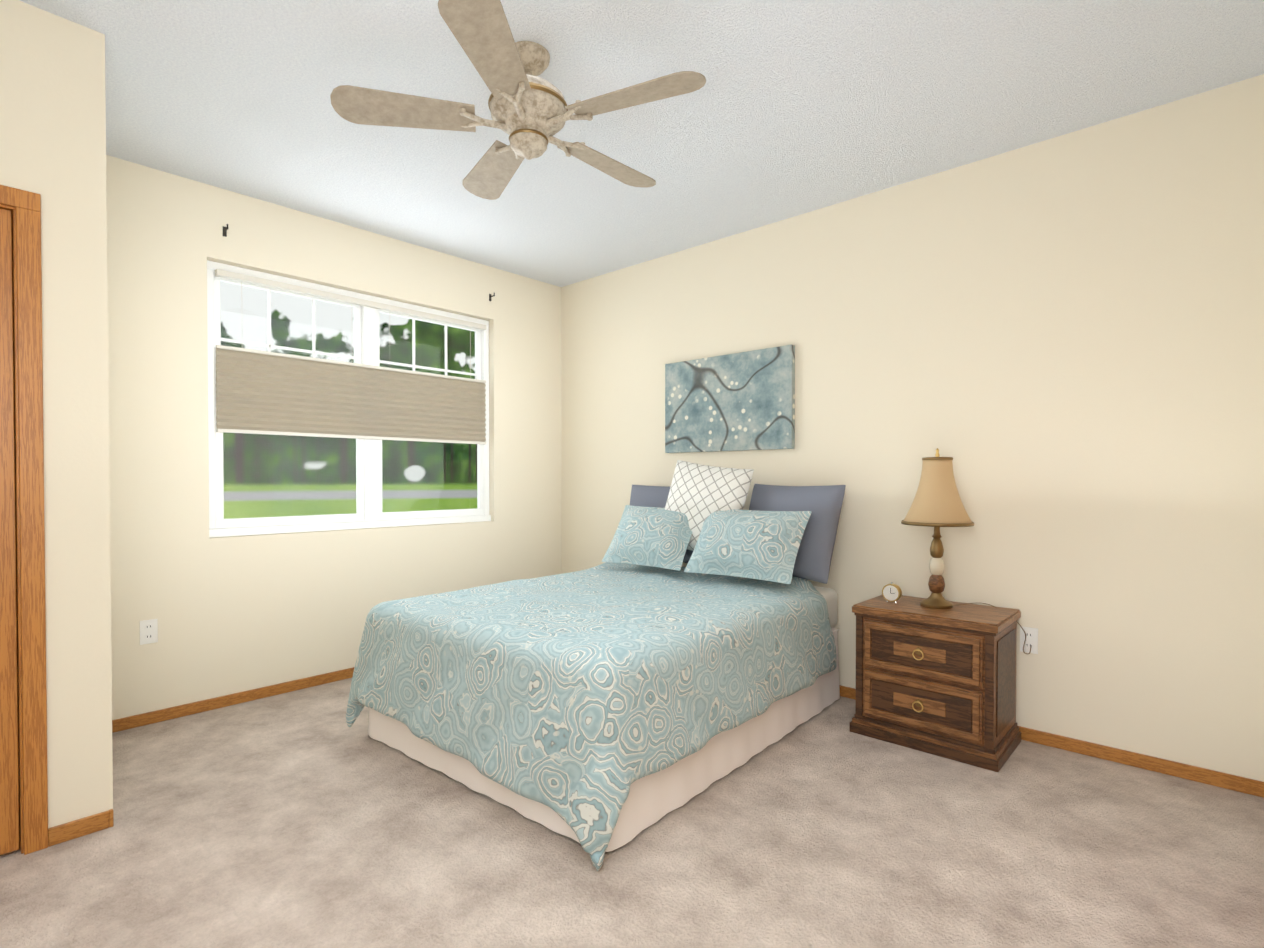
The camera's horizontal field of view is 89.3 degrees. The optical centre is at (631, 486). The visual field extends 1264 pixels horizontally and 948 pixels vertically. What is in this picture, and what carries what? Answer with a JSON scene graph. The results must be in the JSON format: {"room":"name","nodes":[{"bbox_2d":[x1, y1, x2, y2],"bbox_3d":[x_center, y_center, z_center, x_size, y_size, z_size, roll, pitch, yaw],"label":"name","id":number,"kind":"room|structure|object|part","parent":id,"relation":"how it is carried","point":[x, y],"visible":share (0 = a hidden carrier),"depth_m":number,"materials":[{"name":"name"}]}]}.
{"room":"bedroom","nodes":[
{"label":"bedroom","id":0,"kind":"room"},
{"bbox_2d":[0,0,15,187],"bbox_3d":[-2.237,-1.207,1.770,0.120,0.640,0.720,1,1,42],"label":"wall","id":1,"kind":"structure","parent":0,"point":[7,7],"depth_m":2.00,"materials":[{"name":"beige paint"}]},
{"bbox_2d":[0,185,47,854],"bbox_3d":[-2.206,0.122,1.773,0.180,2.103,0.846,1,1,42],"label":"door frame","id":2,"kind":"structure","parent":1,"relation":"attached to","point":[23,772],"depth_m":2.02,"materials":[{"name":"brown wood"}]},
{"bbox_2d":[16,0,112,827],"bbox_3d":[-2.239,-0.186,2.456,1.030,2.700,0.210,1,1,42],"label":"wall","id":3,"kind":"structure","parent":0,"point":[52,116],"depth_m":2.12,"materials":[{"name":"beige paint"}]},
{"bbox_2d":[92,809,113,830],"bbox_3d":[-2.158,1.134,2.530,1.013,0.058,0.016,1,1,42],"label":"baseboard","id":4,"kind":"structure","parent":3,"relation":"attached to","point":[103,820],"depth_m":2.17,"materials":[{"name":"brown wood"}]},
{"bbox_2d":[106,155,561,719],"bbox_3d":[-2.013,-0.200,3.577,0.150,2.700,4.150,1,1,42],"label":"wall","id":5,"kind":"structure","parent":0,"point":[232,615],"depth_m":3.43,"materials":[{"name":"beige paint"}]},
{"bbox_2d":[140,619,157,644],"bbox_3d":[-2.347,0.706,3.106,0.008,0.115,0.070,1,1,42],"label":"outlet","id":6,"kind":"object","parent":5,"relation":"attached to","point":[148,631],"visible":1,"depth_m":3.10,"materials":[{"name":"white plastic"}]},
{"bbox_2d":[223,224,227,236],"bbox_3d":[-2.103,-1.327,3.313,0.053,0.050,0.018,1,1,42],"label":"curtain bracket","id":7,"kind":"object","parent":5,"relation":"attached to","point":[225,231],"visible":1,"depth_m":3.33,"materials":[{"name":"grey metal"}]},
{"bbox_2d":[112,667,354,732],"bbox_3d":[-1.565,1.116,3.962,0.016,0.058,2.923,1,1,42],"label":"baseboard","id":8,"kind":"structure","parent":5,"relation":"attached to","point":[134,721],"depth_m":3.34,"materials":[{"name":"brown wood"}]},
{"bbox_2d":[207,260,490,537],"bbox_3d":[-1.640,-0.463,3.985,0.083,1.443,1.758,1,1,42],"label":"window","id":9,"kind":"structure","parent":5,"relation":"in","point":[368,489],"depth_m":3.93,"materials":[{"name":"white plastic"}]},
{"bbox_2d":[215,269,485,443],"bbox_3d":[-1.610,-0.716,3.954,0.036,0.847,1.662,1,1,42],"label":"window blind","id":10,"kind":"object","parent":9,"relation":"attached to","point":[265,392],"visible":0.94,"depth_m":3.81,"materials":[{"name":"fabric"}]},
{"bbox_2d":[0,678,1263,947],"bbox_3d":[-0.431,1.217,2.251,4.300,0.100,4.300,1,1,42],"label":"floor","id":11,"kind":"structure","parent":0,"point":[304,818],"depth_m":2.02,"materials":[{"name":"carpet"}]},
{"bbox_2d":[346,460,845,870],"bbox_3d":[-0.078,0.501,3.186,1.682,1.308,2.022,1,1,40],"label":"bed","id":12,"kind":"object","parent":11,"relation":"on","point":[639,680],"visible":1,"depth_m":2.58,"materials":[{"name":"blue fabric"}]},
{"bbox_2d":[736,483,845,583],"bbox_3d":[0.852,0.236,3.499,0.695,0.519,0.334,1,1,40],"label":"pillow","id":13,"kind":"object","parent":12,"relation":"on","point":[818,508],"depth_m":3.29,"materials":[{"name":"grey fabric"}]},
{"bbox_2d":[850,595,1020,771],"bbox_3d":[1.392,0.858,2.951,0.624,0.600,0.429,1,1,42],"label":"nightstand","id":14,"kind":"object","parent":11,"relation":"on","point":[938,682],"visible":1,"depth_m":2.78,"materials":[{"name":"brown wood"}]},
{"bbox_2d":[882,582,901,602],"bbox_3d":[1.241,0.507,3.055,0.084,0.100,0.031,1,1,42],"label":"desk clock","id":15,"kind":"object","parent":14,"relation":"on","point":[891,592],"visible":1,"depth_m":3.04,"materials":[{"name":"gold metal"}]},
{"bbox_2d":[901,448,1031,653],"bbox_3d":[1.502,0.291,2.922,0.501,0.938,0.355,1,1,42],"label":"lamp","id":16,"kind":"object","parent":14,"relation":"on","point":[937,503],"visible":1,"depth_m":2.91,"materials":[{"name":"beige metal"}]},
{"bbox_3d":[1.416,0.022,2.966,0.308,0.312,0.308,1,1,42],"label":"lamp shade","id":17,"kind":"part","parent":16,"relation":"part of","materials":[{"name":"brown fabric"}]},
{"bbox_3d":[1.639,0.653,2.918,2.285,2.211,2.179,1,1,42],"label":"cord","id":18,"kind":"part","parent":16,"relation":"part of","materials":[{"name":"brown plastic"}]},
{"bbox_2d":[19,0,1263,286],"bbox_3d":[-0.431,-1.583,2.215,4.300,0.100,4.300,1,1,42],"label":"ceiling","id":19,"kind":"structure","parent":0,"point":[789,108],"depth_m":2.52,"materials":[{"name":"white paint"}]},
{"bbox_2d":[330,0,705,199],"bbox_3d":[-0.332,-1.351,2.317,1.255,0.364,1.202,1,1,42],"label":"ceiling fan","id":20,"kind":"object","parent":19,"relation":"hanging from","point":[531,111],"visible":1,"depth_m":2.18,"materials":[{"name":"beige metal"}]},
{"bbox_2d":[561,74,1263,781],"bbox_3d":[0.969,-0.203,3.764,4.300,2.700,0.150,1,1,42],"label":"wall","id":21,"kind":"structure","parent":0,"point":[1053,348],"depth_m":2.87,"materials":[{"name":"beige paint"}]},
{"bbox_2d":[665,345,794,452],"bbox_3d":[0.580,-0.518,3.986,0.940,0.595,0.035,1,1,42],"label":"picture","id":22,"kind":"object","parent":21,"relation":"attached to","point":[741,401],"visible":0.96,"depth_m":3.93},
{"bbox_2d":[1020,626,1037,653],"bbox_3d":[1.803,0.699,2.905,0.070,0.115,0.008,1,1,42],"label":"outlet","id":23,"kind":"object","parent":21,"relation":"attached to","point":[1032,636],"visible":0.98,"depth_m":2.90,"materials":[{"name":"white plastic"}]},
{"bbox_2d":[839,685,1263,797],"bbox_3d":[0.913,1.119,3.720,4.000,0.058,0.016,1,1,42],"label":"baseboard","id":24,"kind":"structure","parent":21,"relation":"attached to","point":[1181,770],"depth_m":2.63,"materials":[{"name":"brown wood"}]}
]}

